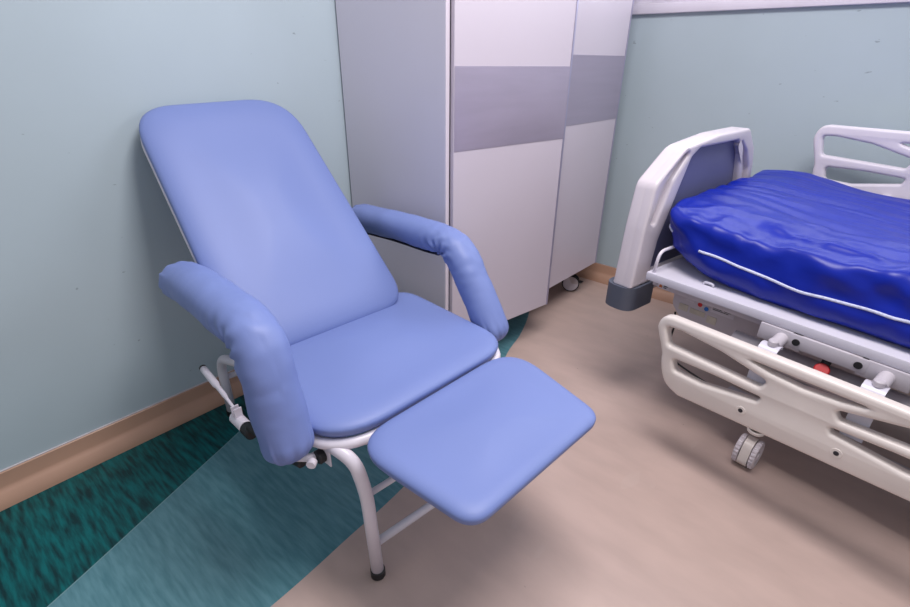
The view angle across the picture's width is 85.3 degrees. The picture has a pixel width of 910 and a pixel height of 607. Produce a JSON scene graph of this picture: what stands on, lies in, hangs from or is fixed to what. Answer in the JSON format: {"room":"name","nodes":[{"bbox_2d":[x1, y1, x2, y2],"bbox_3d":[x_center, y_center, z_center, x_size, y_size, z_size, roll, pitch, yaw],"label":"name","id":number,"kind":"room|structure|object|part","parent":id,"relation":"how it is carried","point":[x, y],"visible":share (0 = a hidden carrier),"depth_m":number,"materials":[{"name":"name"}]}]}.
{"room":"hospital room","nodes":[
{"label":"hospital room","id":0,"kind":"room"},
{"bbox_2d":[0,0,352,469],"bbox_3d":[-1.266,-0.639,1.040,0.100,2.800,5.380,21,33,36],"label":"wall","id":1,"kind":"structure","parent":0,"point":[90,338],"depth_m":1.46,"materials":[{"name":"paint"}]},
{"bbox_2d":[0,369,243,511],"bbox_3d":[-1.261,0.513,1.518,0.034,0.111,5.280,21,33,36],"label":"baseboard","id":2,"kind":"structure","parent":1,"relation":"attached to","point":[20,481],"depth_m":1.63,"materials":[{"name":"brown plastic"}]},
{"bbox_2d":[0,277,909,606],"bbox_3d":[0.389,1.210,0.269,4.402,0.001,5.280,21,33,36],"label":"floor","id":3,"kind":"structure","parent":0,"point":[652,506],"depth_m":1.42,"materials":[{"name":"beige laminate"}]},
{"bbox_2d":[139,100,595,580],"bbox_3d":[-0.266,0.035,1.421,1.360,1.074,0.887,21,33,36],"label":"recliner chair","id":4,"kind":"object","parent":3,"relation":"on","point":[322,339],"visible":1,"depth_m":1.35,"materials":[{"name":"leather"}]},
{"bbox_3d":[-0.578,-0.261,1.530,0.591,0.599,0.539,21,33,36],"label":"frame","id":5,"kind":"part","parent":4,"relation":"part of","materials":[{"name":"white metal"}]},
{"bbox_3d":[-0.639,0.231,1.339,0.020,0.040,0.221,-22,34,-38],"label":"recline lever","id":6,"kind":"part","parent":4,"relation":"part of","materials":[{"name":"white metal"}]},
{"bbox_3d":[-0.680,0.279,1.631,0.435,0.417,0.062,20,32,33],"label":"leg","id":7,"kind":"part","parent":4,"relation":"part of","materials":[{"name":"white metal"}]},
{"bbox_3d":[-0.540,0.107,1.184,0.119,0.335,0.614,-23,35,-39],"label":"armrest","id":8,"kind":"part","parent":4,"relation":"part of","materials":[{"name":"leather"}]},
{"bbox_3d":[-0.441,0.325,1.177,0.161,0.027,0.024,19,31,32],"label":"pivot rod","id":9,"kind":"part","parent":4,"relation":"part of","materials":[{"name":"black plastic"}]},
{"bbox_3d":[-0.567,-0.270,1.511,0.608,0.615,0.543,21,33,36],"label":"backrest","id":10,"kind":"part","parent":4,"relation":"part of","materials":[{"name":"leather"}]},
{"bbox_2d":[314,449,326,463],"bbox_3d":[-0.308,0.349,1.128,0.034,0.034,0.018,21,33,36],"label":"knob","id":11,"kind":"object","parent":4,"relation":"in","point":[320,455],"depth_m":1.12,"materials":[{"name":"black plastic"}]},
{"bbox_3d":[-0.237,0.501,1.185,0.111,0.421,0.043,6,27,12],"label":"leg","id":12,"kind":"part","parent":4,"relation":"part of","materials":[{"name":"white metal"}]},
{"bbox_3d":[-0.221,0.126,1.397,0.521,0.062,0.649,21,33,36],"label":"seat","id":13,"kind":"part","parent":4,"relation":"part of","materials":[{"name":"leather"}]},
{"bbox_3d":[-0.193,-0.224,1.772,0.442,0.031,0.056,24,35,39],"label":"armrest","id":14,"kind":"part","parent":4,"relation":"part of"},
{"bbox_3d":[-0.221,0.164,1.416,0.540,0.027,0.667,21,33,36],"label":"seat frame","id":15,"kind":"part","parent":4,"relation":"part of","materials":[{"name":"white metal"}]},
{"bbox_3d":[-0.119,-0.138,1.731,0.775,0.332,0.161,21,33,36],"label":"armrest","id":16,"kind":"part","parent":4,"relation":"part of","materials":[{"name":"leather"}]},
{"bbox_2d":[335,0,633,321],"bbox_3d":[0.221,-0.872,2.168,0.655,2.050,1.240,22,33,37],"label":"wardrobe","id":17,"kind":"object","parent":3,"relation":"on","point":[493,122],"visible":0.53,"depth_m":1.85,"materials":[{"name":"grey laminate"}]},
{"bbox_3d":[-0.228,-0.768,1.754,0.544,1.880,0.018,22,33,37],"label":"panel","id":18,"kind":"part","parent":17,"relation":"part of","materials":[{"name":"grey laminate"}]},
{"bbox_3d":[0.211,-0.764,1.756,0.569,1.880,0.019,-19,33,-35],"label":"door","id":19,"kind":"part","parent":17,"relation":"part of","materials":[{"name":"white laminate"}]},
{"bbox_3d":[0.595,-0.979,2.199,0.019,1.880,0.611,22,33,37],"label":"door","id":20,"kind":"part","parent":17,"relation":"part of","materials":[{"name":"white laminate"}]},
{"bbox_2d":[605,125,909,500],"bbox_3d":[1.579,0.178,1.273,1.115,0.985,2.200,-19,32,-34],"label":"hospital bed","id":21,"kind":"object","parent":3,"relation":"on","point":[765,337],"visible":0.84,"depth_m":1.44,"materials":[{"name":"grey paint"}]},
{"bbox_3d":[0.914,-0.383,1.851,0.794,0.493,0.042,-19,32,-34],"label":"footboard","id":22,"kind":"part","parent":21,"relation":"part of","materials":[{"name":"white plastic"}]},
{"bbox_3d":[0.910,-0.389,1.856,0.580,0.412,0.012,-19,32,-34],"label":"inset panel","id":23,"kind":"part","parent":21,"relation":"part of","materials":[{"name":"blue plastic"}]},
{"bbox_3d":[0.903,0.282,1.310,0.036,0.253,0.823,-19,32,-34],"label":"rail","id":24,"kind":"part","parent":21,"relation":"part of","materials":[{"name":"beige plastic"}]},
{"bbox_2d":[669,170,909,348],"bbox_3d":[1.609,0.004,1.161,0.852,0.252,2.061,-19,32,-34],"label":"mattress","id":25,"kind":"object","parent":21,"relation":"on","point":[829,250],"visible":1,"depth_m":1.43,"materials":[{"name":"blue plastic"}]},
{"bbox_2d":[792,339,799,345],"bbox_3d":[0.928,0.106,1.345,0.004,0.019,0.019,-19,32,-34],"label":"screw","id":26,"kind":"object","parent":21,"relation":"attached to","point":[795,342],"depth_m":1.34,"materials":[{"name":"black metal"}]},
{"bbox_3d":[1.681,0.513,1.281,0.700,0.050,1.650,-19,32,-34],"label":"frame","id":27,"kind":"part","parent":21,"relation":"part of","materials":[{"name":"white plastic"}]},
{"bbox_3d":[0.976,0.177,1.317,0.030,0.032,0.037,-19,32,-34],"label":"red knob","id":28,"kind":"part","parent":21,"relation":"part of","materials":[{"name":"plastic"}]},
{"bbox_3d":[0.997,0.153,1.322,0.037,0.038,0.022,-19,32,-34],"label":"cpr handle stem","id":29,"kind":"part","parent":21,"relation":"part of","materials":[{"name":"plastic"}]},
{"bbox_2d":[853,362,862,368],"bbox_3d":[1.016,0.156,1.245,0.004,0.019,0.019,-19,32,-34],"label":"screw","id":30,"kind":"object","parent":21,"relation":"attached to","point":[856,365],"depth_m":1.24,"materials":[{"name":"black metal"}]},
{"bbox_3d":[1.712,-0.441,1.756,0.036,0.298,0.823,-19,32,-34],"label":"rail","id":31,"kind":"part","parent":21,"relation":"part of","materials":[{"name":"white plastic"}]},
{"bbox_2d":[596,2,909,266],"bbox_3d":[2.156,-0.259,1.812,4.400,1.504,0.100,21,33,36],"label":"wall","id":32,"kind":"structure","parent":0,"point":[783,75],"depth_m":2.17,"materials":[{"name":"paint"}]},
{"bbox_2d":[576,262,673,303],"bbox_3d":[2.119,0.303,2.021,4.366,0.111,0.034,21,33,36],"label":"baseboard","id":33,"kind":"structure","parent":32,"relation":"attached to","point":[597,272],"depth_m":2.96,"materials":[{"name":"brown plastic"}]},
{"bbox_3d":[2.170,-1.514,1.192,4.400,1.296,0.100,21,33,36],"label":"wall","id":34,"kind":"structure","parent":0,"visible":0},
{"bbox_2d":[634,0,701,3],"bbox_3d":[2.332,-1.297,1.102,3.920,0.903,0.074,21,33,36],"label":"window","id":35,"kind":"structure","parent":34,"relation":"in","point":[635,1],"depth_m":2.32,"materials":[{"name":"white"}]},
{"bbox_2d":[632,0,909,14],"bbox_3d":[2.315,-0.887,1.339,3.980,0.043,0.122,21,33,36],"label":"trim","id":36,"kind":"structure","parent":34,"relation":"attached to","point":[704,5],"depth_m":2.13,"materials":[{"name":"white"}]}
]}

